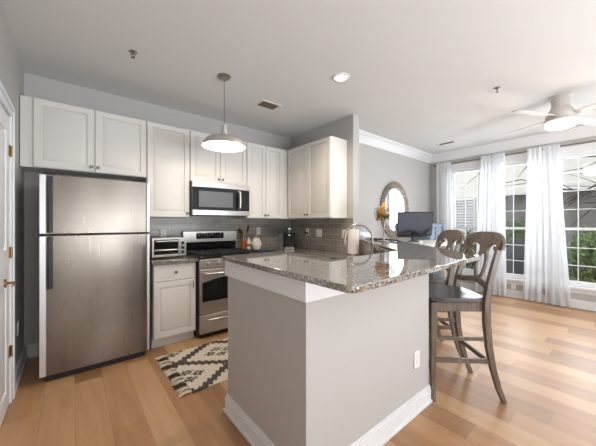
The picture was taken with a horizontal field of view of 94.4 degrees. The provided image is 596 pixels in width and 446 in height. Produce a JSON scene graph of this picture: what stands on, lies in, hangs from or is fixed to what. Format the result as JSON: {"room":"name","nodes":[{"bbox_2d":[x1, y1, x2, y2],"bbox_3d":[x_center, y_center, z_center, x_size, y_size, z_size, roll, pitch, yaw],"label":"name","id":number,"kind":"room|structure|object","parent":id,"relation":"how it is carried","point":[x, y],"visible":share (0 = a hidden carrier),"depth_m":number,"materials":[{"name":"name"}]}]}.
{"room":"kitchen","nodes":[
{"label":"kitchen","id":0,"kind":"room"},
{"bbox_2d":[0,0,23,366],"bbox_3d":[-0.490,-0.075,-0.064,0.120,2.750,6.920,0,0,-39],"label":"wall","id":1,"kind":"structure","parent":0,"point":[11,69],"depth_m":2.29,"materials":[{"name":"grey paint"}]},
{"bbox_2d":[0,80,16,426],"bbox_3d":[-1.813,0.220,1.682,0.103,2.160,1.000,0,0,-39],"label":"door","id":2,"kind":"structure","parent":1,"relation":"in","point":[7,110],"depth_m":1.90,"materials":[{"name":"white wood"}]},
{"bbox_2d":[15,345,27,393],"bbox_3d":[-2.376,1.235,2.359,0.024,0.130,0.760,0,0,-39],"label":"baseboard","id":3,"kind":"structure","parent":1,"relation":"attached to","point":[19,368],"depth_m":2.37,"materials":[{"name":"white wood"}]},
{"bbox_2d":[24,73,289,355],"bbox_3d":[-1.369,-0.075,3.763,3.600,2.750,0.120,0,0,-39],"label":"wall","id":4,"kind":"structure","parent":0,"point":[35,86],"depth_m":2.85,"materials":[{"name":"grey paint"}]},
{"bbox_2d":[28,342,38,357],"bbox_3d":[-2.243,1.235,2.956,0.934,0.130,0.024,0,0,-39],"label":"baseboard","id":5,"kind":"structure","parent":4,"relation":"attached to","point":[33,349],"depth_m":2.68,"materials":[{"name":"white wood"}]},
{"bbox_2d":[20,95,145,180],"bbox_3d":[-2.128,-0.795,2.819,0.980,0.651,0.378,0,0,-39],"label":"upper cabinet","id":6,"kind":"object","parent":4,"relation":"attached to","point":[58,138],"visible":1,"depth_m":2.66,"materials":[{"name":"white wood"}]},
{"bbox_2d":[141,121,188,217],"bbox_3d":[-1.569,-0.595,3.275,0.458,1.050,0.378,0,0,-39],"label":"upper cabinet","id":7,"kind":"object","parent":4,"relation":"attached to","point":[167,147],"visible":0.83,"depth_m":3.14,"materials":[{"name":"white wood"}]},
{"bbox_2d":[140,181,289,248],"bbox_3d":[-1.004,-0.057,3.982,2.242,0.886,0.002,0,0,-39],"label":"tiled wall","id":8,"kind":"structure","parent":4,"relation":"attached to","point":[270,229],"depth_m":3.96,"materials":[{"name":"grey tile"}]},
{"bbox_2d":[160,229,165,236],"bbox_3d":[-1.669,0.132,3.422,0.072,0.116,0.009,0,0,-39],"label":"wall outlet","id":9,"kind":"object","parent":8,"relation":"attached to","point":[162,231],"visible":0.85,"depth_m":3.42,"materials":[{"name":"white plastic"}]},
{"bbox_2d":[256,227,259,234],"bbox_3d":[-0.614,0.120,4.285,0.072,0.116,0.009,0,0,-39],"label":"wall outlet","id":10,"kind":"object","parent":8,"relation":"attached to","point":[257,228],"visible":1,"depth_m":4.28,"materials":[{"name":"white plastic"}]},
{"bbox_2d":[189,130,245,184],"bbox_3d":[-1.096,-0.815,3.662,0.761,0.610,0.378,0,0,-39],"label":"upper cabinet","id":11,"kind":"object","parent":4,"relation":"attached to","point":[207,165],"visible":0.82,"depth_m":3.48,"materials":[{"name":"white wood"}]},
{"bbox_2d":[189,180,248,216],"bbox_3d":[-1.052,-0.302,3.608,0.752,0.405,0.500,0,0,-39],"label":"microwave","id":12,"kind":"object","parent":11,"relation":"attached to","point":[205,198],"visible":0.98,"depth_m":3.42,"materials":[{"name":"silver metal"}]},
{"bbox_2d":[235,142,286,218],"bbox_3d":[-0.525,-0.595,4.127,0.708,1.050,0.378,0,0,-39],"label":"upper cabinet","id":13,"kind":"object","parent":4,"relation":"attached to","point":[266,167],"visible":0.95,"depth_m":3.98,"materials":[{"name":"white wood"}]},
{"bbox_2d":[0,290,595,445],"bbox_3d":[1.971,1.350,2.029,6.620,0.100,7.050,0,0,-39],"label":"floor","id":14,"kind":"structure","parent":0,"point":[545,353],"depth_m":2.05,"materials":[{"name":"brown wood"}]},
{"bbox_2d":[39,173,149,381],"bbox_3d":[-1.969,0.443,2.711,0.794,1.715,0.720,0,0,-39],"label":"refrigerator","id":15,"kind":"object","parent":14,"relation":"on","point":[94,240],"visible":1,"depth_m":2.42,"materials":[{"name":"silver metal"}]},
{"bbox_2d":[150,262,195,348],"bbox_3d":[-1.487,0.862,3.164,0.430,0.876,0.647,0,0,-39],"label":"base cabinet","id":16,"kind":"object","parent":14,"relation":"on","point":[172,286],"visible":0.88,"depth_m":2.92,"materials":[{"name":"white wood"}]},
{"bbox_2d":[150,255,197,264],"bbox_3d":[-1.491,0.404,3.167,0.467,0.036,0.643,0,0,-39],"label":"countertop","id":17,"kind":"structure","parent":16,"relation":"on","point":[170,259],"depth_m":2.96,"materials":[{"name":"stone"}]},
{"bbox_2d":[150,236,185,258],"bbox_3d":[-1.507,0.274,3.173,0.360,0.225,0.318,0,0,-39],"label":"toaster oven","id":18,"kind":"object","parent":17,"relation":"on","point":[159,246],"visible":0.94,"depth_m":3.07,"materials":[{"name":"silver metal"}]},
{"bbox_2d":[155,338,227,397],"bbox_3d":[-0.548,1.289,2.819,1.507,0.020,0.796,0,0,-39],"label":"rug","id":19,"kind":"object","parent":14,"relation":"on","point":[203,366],"visible":0.44,"depth_m":2.49,"materials":[{"name":"beige fabric"}]},
{"bbox_2d":[182,230,256,337],"bbox_3d":[-0.980,0.700,3.521,0.757,1.200,0.716,0,0,-39],"label":"gas range","id":20,"kind":"object","parent":14,"relation":"on","point":[209,247],"visible":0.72,"depth_m":3.21,"materials":[{"name":"silver metal"}]},
{"bbox_2d":[186,252,256,259],"bbox_3d":[-1.002,0.390,3.549,0.757,0.030,0.645,0,0,-39],"label":"cooktop","id":21,"kind":"object","parent":20,"relation":"in","point":[208,255],"depth_m":3.24,"materials":[{"name":"black glass"}]},
{"bbox_2d":[223,242,431,445],"bbox_3d":[0.407,0.769,2.457,2.122,1.061,1.419,0,0,-39],"label":"base cabinet","id":22,"kind":"object","parent":14,"relation":"on","point":[309,364],"visible":0.87,"depth_m":1.54,"materials":[{"name":"grey paint"}]},
{"bbox_2d":[222,239,479,292],"bbox_3d":[0.561,0.235,2.403,2.310,0.058,1.692,0,0,-39],"label":"countertop","id":23,"kind":"structure","parent":22,"relation":"on","point":[407,260],"depth_m":1.57,"materials":[{"name":"stone"}]},
{"bbox_2d":[365,238,399,241],"bbox_3d":[1.032,0.195,3.400,0.090,0.023,0.540,0,0,-25],"label":"tray","id":24,"kind":"object","parent":23,"relation":"on","point":[395,240],"visible":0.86,"depth_m":3.35,"materials":[{"name":"metal"}]},
{"bbox_2d":[374,207,393,241],"bbox_3d":[1.009,0.012,3.239,0.236,0.395,0.236,0,0,-39],"label":"pedestal bowl","id":25,"kind":"object","parent":23,"relation":"on","point":[383,240],"visible":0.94,"depth_m":3.23,"materials":[{"name":"grey"}]},
{"bbox_2d":[377,199,385,217],"bbox_3d":[0.983,-0.177,3.252,0.113,0.229,0.110,0,0,-39],"label":"gourd","id":26,"kind":"object","parent":25,"relation":"in","point":[382,210],"visible":0.95,"depth_m":3.22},
{"bbox_2d":[359,242,388,254],"bbox_3d":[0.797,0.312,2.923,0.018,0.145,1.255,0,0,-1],"label":"sink","id":27,"kind":"object","parent":22,"relation":"attached to","point":[363,248],"visible":0.36,"depth_m":3.12,"materials":[{"name":"silver metal"}]},
{"bbox_2d":[414,350,419,368],"bbox_3d":[0.821,0.938,1.903,0.072,0.116,0.009,0,0,-39],"label":"wall outlet","id":28,"kind":"object","parent":22,"relation":"attached to","point":[417,353],"visible":1,"depth_m":1.90,"materials":[{"name":"white plastic"}]},
{"bbox_2d":[414,223,443,275],"bbox_3d":[2.604,0.650,5.484,0.612,1.300,0.379,0,0,-39],"label":"chair","id":29,"kind":"object","parent":14,"relation":"on","point":[437,228],"visible":0.08,"depth_m":5.34,"materials":[{"name":"fabric"}]},
{"bbox_2d":[405,240,463,277],"bbox_3d":[2.082,0.800,4.399,1.350,1.000,0.680,0,0,-39],"label":"desk","id":30,"kind":"object","parent":14,"relation":"on","point":[443,272],"visible":0.09,"depth_m":4.57,"materials":[{"name":"white wood"}]},
{"bbox_2d":[397,212,433,241],"bbox_3d":[1.897,0.057,4.519,0.559,0.487,0.198,0,0,9],"label":"monitor","id":31,"kind":"object","parent":30,"relation":"on","point":[409,224],"visible":0.98,"depth_m":4.47,"materials":[{"name":"black plastic"}]},
{"bbox_2d":[429,230,463,357],"bbox_3d":[1.340,0.685,2.858,0.564,1.240,0.490,0,0,2],"label":"bar stool","id":32,"kind":"object","parent":14,"relation":"on","point":[451,236],"visible":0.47,"depth_m":2.66,"materials":[{"name":"grey wood"}]},
{"bbox_2d":[429,231,506,403],"bbox_3d":[1.254,0.685,2.213,0.564,1.240,0.490,0,0,2],"label":"bar stool","id":33,"kind":"object","parent":14,"relation":"on","point":[455,298],"visible":0.86,"depth_m":2.02,"materials":[{"name":"brown wood"}]},
{"bbox_3d":[0.119,0.862,2.680,0.955,0.876,0.560,0,0,-39],"label":"base cabinet","id":34,"kind":"object","parent":14,"relation":"on","visible":0},
{"bbox_2d":[251,247,362,258],"bbox_3d":[0.047,0.404,3.242,1.555,0.036,2.473,0,0,-39],"label":"countertop","id":35,"kind":"structure","parent":34,"relation":"on","point":[329,254],"depth_m":3.66,"materials":[{"name":"stone"}]},
{"bbox_2d":[241,241,245,248],"bbox_3d":[-0.795,0.321,4.024,0.084,0.130,0.084,0,0,-39],"label":"utensil crock","id":36,"kind":"object","parent":35,"relation":"on","point":[243,243],"visible":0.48,"depth_m":3.99,"materials":[{"name":"ceramic"}]},
{"bbox_2d":[247,237,250,249],"bbox_3d":[-0.725,0.293,4.056,0.061,0.186,0.061,0,0,-39],"label":"bottle","id":37,"kind":"object","parent":35,"relation":"on","point":[248,240],"visible":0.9,"depth_m":4.03,"materials":[{"name":"white ceramic"}]},
{"bbox_2d":[251,235,260,249],"bbox_3d":[-0.612,0.278,4.045,0.148,0.216,0.148,0,0,-39],"label":"ceramic jar","id":38,"kind":"object","parent":35,"relation":"on","point":[256,243],"visible":1,"depth_m":4.00,"materials":[{"name":"white ceramic"}]},
{"bbox_2d":[255,249,277,252],"bbox_3d":[-0.469,0.373,3.775,0.340,0.023,0.270,0,0,-39],"label":"dish towel","id":39,"kind":"object","parent":35,"relation":"on","point":[266,250],"visible":0.81,"depth_m":3.72,"materials":[{"name":"blue fabric"}]},
{"bbox_2d":[279,227,294,249],"bbox_3d":[-0.170,0.221,4.185,0.245,0.331,0.276,0,0,-1],"label":"coffee machine","id":40,"kind":"object","parent":35,"relation":"on","point":[286,240],"visible":1,"depth_m":4.17,"materials":[{"name":"black plastic"}]},
{"bbox_2d":[347,227,358,254],"bbox_3d":[0.687,0.213,3.427,0.150,0.345,0.150,0,0,-39],"label":"paper towel roll","id":41,"kind":"object","parent":35,"relation":"on","point":[353,234],"visible":0.91,"depth_m":3.37,"materials":[{"name":"white paper"}]},
{"bbox_2d":[343,223,373,253],"bbox_3d":[0.619,0.192,2.847,0.333,0.387,0.134,0,0,-1],"label":"faucet","id":42,"kind":"object","parent":35,"relation":"on","point":[371,251],"visible":0.84,"depth_m":2.80,"materials":[{"name":"grey metal"}]},
{"bbox_2d":[1,0,595,153],"bbox_3d":[1.971,-1.510,2.029,6.620,0.120,7.050,0,0,-39],"label":"ceiling","id":43,"kind":"structure","parent":0,"point":[424,74],"depth_m":2.38,"materials":[{"name":"paint"}]},
{"bbox_2d":[129,50,136,58],"bbox_3d":[-1.395,-1.426,2.334,0.064,0.048,0.064,0,0,-39],"label":"sprinkler head","id":44,"kind":"object","parent":43,"relation":"attached to","point":[133,52],"visible":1,"depth_m":2.33},
{"bbox_2d":[201,73,245,151],"bbox_3d":[-0.727,-1.102,2.719,0.424,0.696,0.424,0,0,-39],"label":"pendant lamp","id":45,"kind":"object","parent":43,"relation":"hanging from","point":[223,141],"visible":1,"depth_m":2.71,"materials":[{"name":"white metal"}]},
{"bbox_2d":[255,99,281,110],"bbox_3d":[-0.366,-1.446,3.381,0.270,0.008,0.190,0,0,-39],"label":"ceiling vent","id":46,"kind":"object","parent":43,"relation":"in","point":[263,103],"visible":1,"depth_m":3.38,"materials":[{"name":"white metal"}]},
{"bbox_2d":[332,73,349,81],"bbox_3d":[0.425,-1.444,2.736,0.170,0.011,0.170,0,0,-39],"label":"recessed light","id":47,"kind":"object","parent":43,"relation":"in","point":[339,77],"visible":1,"depth_m":2.73,"materials":[{"name":"white plastic"}]},
{"bbox_2d":[436,141,455,145],"bbox_3d":[2.676,-1.446,4.975,0.120,0.008,0.300,0,0,-39],"label":"ceiling vent","id":48,"kind":"object","parent":43,"relation":"in","point":[449,142],"visible":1,"depth_m":4.98,"materials":[{"name":"white metal"}]},
{"bbox_2d":[500,92,595,135],"bbox_3d":[3.001,-1.270,3.155,1.016,0.360,1.016,0,0,30],"label":"ceiling fan","id":49,"kind":"object","parent":43,"relation":"hanging from","point":[562,115],"visible":1,"depth_m":3.08,"materials":[{"name":"plastic"}]},
{"bbox_2d":[290,114,358,251],"bbox_3d":[0.346,-0.075,4.208,0.120,2.750,1.360,0,0,-39],"label":"wall","id":50,"kind":"structure","parent":0,"point":[346,128],"depth_m":3.71,"materials":[{"name":"grey paint"}]},
{"bbox_2d":[287,136,346,218],"bbox_3d":[0.128,-0.595,4.091,0.355,1.050,1.255,0,0,-39],"label":"upper cabinet","id":51,"kind":"object","parent":50,"relation":"attached to","point":[316,170],"visible":0.95,"depth_m":3.69,"materials":[{"name":"white wood"}]},
{"bbox_2d":[291,218,352,251],"bbox_3d":[0.302,0.158,4.166,0.002,0.456,1.350,0,0,-39],"label":"tiled wall","id":52,"kind":"structure","parent":50,"relation":"attached to","point":[331,239],"depth_m":4.07,"materials":[{"name":"grey tile"}]},
{"bbox_2d":[316,229,321,236],"bbox_3d":[0.314,0.144,4.130,0.010,0.116,0.116,0,0,-39],"label":"light switch","id":53,"kind":"object","parent":52,"relation":"attached to","point":[318,231],"visible":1,"depth_m":4.13,"materials":[{"name":"white plastic"}]},
{"bbox_2d":[359,143,429,241],"bbox_3d":[1.706,-0.075,5.112,3.130,2.750,0.120,0,0,-39],"label":"wall","id":54,"kind":"structure","parent":0,"point":[378,168],"depth_m":4.87,"materials":[{"name":"grey paint"}]},
{"bbox_2d":[380,181,408,237],"bbox_3d":[1.791,-0.250,5.079,0.953,1.054,0.036,0,0,-39],"label":"wall mirror","id":55,"kind":"object","parent":54,"relation":"attached to","point":[394,195],"visible":0.76,"depth_m":5.04,"materials":[{"name":"grey mirror"}]},
{"bbox_2d":[385,189,404,229],"bbox_3d":[1.784,-0.250,5.087,0.702,0.780,0.010,0,0,-39],"label":"mirror glass","id":56,"kind":"object","parent":55,"relation":"attached to","point":[395,198],"depth_m":5.05,"materials":[{"name":"white"}]},
{"bbox_2d":[359,129,432,162],"bbox_3d":[1.737,-1.375,4.979,3.010,0.150,0.125,0,0,-39],"label":"trim","id":57,"kind":"structure","parent":54,"relation":"attached to","point":[366,138],"depth_m":4.94,"materials":[{"name":"white wood"}]},
{"bbox_2d":[430,136,595,301],"bbox_3d":[4.814,-0.075,3.686,0.120,2.750,6.020,0,0,-39],"label":"wall","id":58,"kind":"structure","parent":0,"point":[433,203],"depth_m":4.92,"materials":[{"name":"grey paint"}]},
{"bbox_2d":[451,166,490,273],"bbox_3d":[3.397,-0.065,5.421,0.120,2.070,0.700,0,0,-39],"label":"window","id":59,"kind":"structure","parent":58,"relation":"in","point":[475,168],"depth_m":5.63,"materials":[{"name":"white wood"}]},
{"bbox_2d":[431,125,595,162],"bbox_3d":[4.719,-1.375,3.609,0.125,0.150,6.020,0,0,-39],"label":"trim","id":60,"kind":"structure","parent":58,"relation":"attached to","point":[587,130],"depth_m":4.71,"materials":[{"name":"white paint"}]},
{"bbox_2d":[434,140,595,166],"bbox_3d":[4.031,-1.195,4.453,0.122,0.080,3.597,0,0,-39],"label":"curtain rod","id":61,"kind":"object","parent":58,"relation":"attached to","point":[592,140],"visible":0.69,"depth_m":4.66,"materials":[{"name":"grey metal"}]},
{"bbox_2d":[436,162,451,277],"bbox_3d":[2.977,0.018,5.605,0.091,2.505,0.302,0,0,-39],"label":"curtain","id":62,"kind":"object","parent":61,"relation":"hanging from","point":[443,171],"visible":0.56,"depth_m":5.59,"materials":[{"name":"white fabric"}]},
{"bbox_2d":[474,155,491,291],"bbox_3d":[3.400,0.018,5.075,0.085,2.505,0.273,0,0,-39],"label":"curtain","id":63,"kind":"object","parent":61,"relation":"hanging from","point":[484,215],"visible":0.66,"depth_m":5.05,"materials":[{"name":"white fabric"}]},
{"bbox_2d":[491,153,506,296],"bbox_3d":[3.553,0.018,4.888,0.084,2.505,0.241,0,0,-39],"label":"curtain","id":64,"kind":"object","parent":61,"relation":"hanging from","point":[498,160],"visible":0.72,"depth_m":4.87,"materials":[{"name":"white fabric"}]},
{"bbox_2d":[523,147,542,301],"bbox_3d":[3.850,0.018,4.536,0.088,2.505,0.257,0,0,-39],"label":"curtain","id":65,"kind":"object","parent":61,"relation":"hanging from","point":[532,283],"visible":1,"depth_m":4.52,"materials":[{"name":"white fabric"}]},
{"bbox_2d":[543,144,570,307],"bbox_3d":[4.040,0.018,4.304,0.086,2.505,0.328,0,0,-39],"label":"curtain","id":66,"kind":"object","parent":61,"relation":"hanging from","point":[557,287],"visible":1,"depth_m":4.32,"materials":[{"name":"white fabric"}]},
{"bbox_2d":[451,142,595,231],"bbox_3d":[4.106,-0.115,4.438,0.026,2.170,3.280,0,0,-39],"label":"trim","id":67,"kind":"structure","parent":58,"relation":"attached to","point":[588,146],"depth_m":4.76,"materials":[{"name":"white paint"}]},
{"bbox_2d":[453,281,595,310],"bbox_3d":[4.767,1.235,3.629,0.024,0.130,5.990,0,0,-39],"label":"baseboard","id":68,"kind":"structure","parent":58,"relation":"attached to","point":[580,304],"depth_m":4.52,"materials":[{"name":"white wood"}]},
{"bbox_2d":[505,157,544,281],"bbox_3d":[3.890,-0.065,4.817,0.120,2.070,0.700,0,0,-39],"label":"window","id":69,"kind":"structure","parent":58,"relation":"in","point":[524,161],"depth_m":4.79,"materials":[{"name":"white wood"}]},
{"bbox_2d":[454,271,595,295],"bbox_3d":[4.086,1.020,4.435,0.060,0.100,3.300,0,0,-39],"label":"trim","id":70,"kind":"structure","parent":58,"relation":"attached to","point":[581,290],"depth_m":4.25,"materials":[{"name":"white wood"}]},
{"bbox_2d":[560,149,595,288],"bbox_3d":[4.402,-0.065,4.190,0.120,2.070,0.700,0,0,-39],"label":"window","id":71,"kind":"structure","parent":58,"relation":"in","point":[578,283],"depth_m":4.26,"materials":[{"name":"white wood"}]},
{"label":"outside","id":72,"kind":"structure","parent":0,"visible":0},
{"bbox_3d":[7.170,1.485,7.148,7.850,0.130,14.000,0,0,-39],"label":"patio","id":73,"kind":"object","parent":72,"visible":0},
{"bbox_2d":[456,170,479,267],"bbox_3d":[4.701,-1.180,10.037,1.420,5.200,3.600,0,0,-39],"label":"building","id":74,"kind":"structure","parent":73,"relation":"on","point":[463,204],"depth_m":8.46,"materials":[{"name":"white"}]},
{"bbox_2d":[456,197,475,235],"bbox_3d":[5.146,-0.180,8.496,0.080,1.200,0.550,0,0,-39],"label":"shutter","id":75,"kind":"object","parent":74,"relation":"hanging from","point":[463,204],"depth_m":8.48,"materials":[{"name":"white wood"}]},
{"bbox_2d":[459,229,476,268],"bbox_3d":[4.620,0.783,7.449,0.665,1.279,0.750,0,0,-12],"label":"shrub","id":76,"kind":"object","parent":73,"relation":"on","point":[470,265],"visible":0.2,"depth_m":7.40,"materials":[{"name":"green plant"}]},
{"bbox_2d":[506,237,524,274],"bbox_3d":[4.698,0.850,5.679,0.645,1.140,0.852,0,0,-39],"label":"covered grill","id":77,"kind":"object","parent":73,"relation":"on","point":[519,250],"visible":0.33,"depth_m":5.63,"materials":[{"name":"grey plastic"}]},
{"bbox_2d":[506,219,525,249],"bbox_3d":[5.181,0.656,6.632,0.750,1.532,0.828,0,0,-39],"label":"shrub","id":78,"kind":"object","parent":73,"relation":"on","point":[518,233],"visible":0.27,"depth_m":6.50,"materials":[{"name":"green plant"}]},
{"bbox_2d":[465,155,595,224],"bbox_3d":[5.494,-0.890,5.329,2.695,4.631,4.210,0,0,-24],"label":"tree","id":79,"kind":"object","parent":73,"relation":"on","point":[565,204],"visible":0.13,"depth_m":5.62,"materials":[{"name":"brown plant"}]},
{"bbox_2d":[505,157,595,275],"bbox_3d":[9.000,-0.880,5.382,0.650,4.600,8.950,0,0,-39],"label":"building","id":80,"kind":"structure","parent":73,"relation":"on","point":[570,216],"depth_m":7.38,"materials":[{"name":"grey"}]},
{"bbox_2d":[566,224,595,282],"bbox_3d":[5.411,0.697,4.633,0.893,1.527,1.715,0,0,-39],"label":"shrub","id":81,"kind":"object","parent":73,"relation":"on","point":[590,254],"visible":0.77,"depth_m":4.88,"materials":[{"name":"green plant"}]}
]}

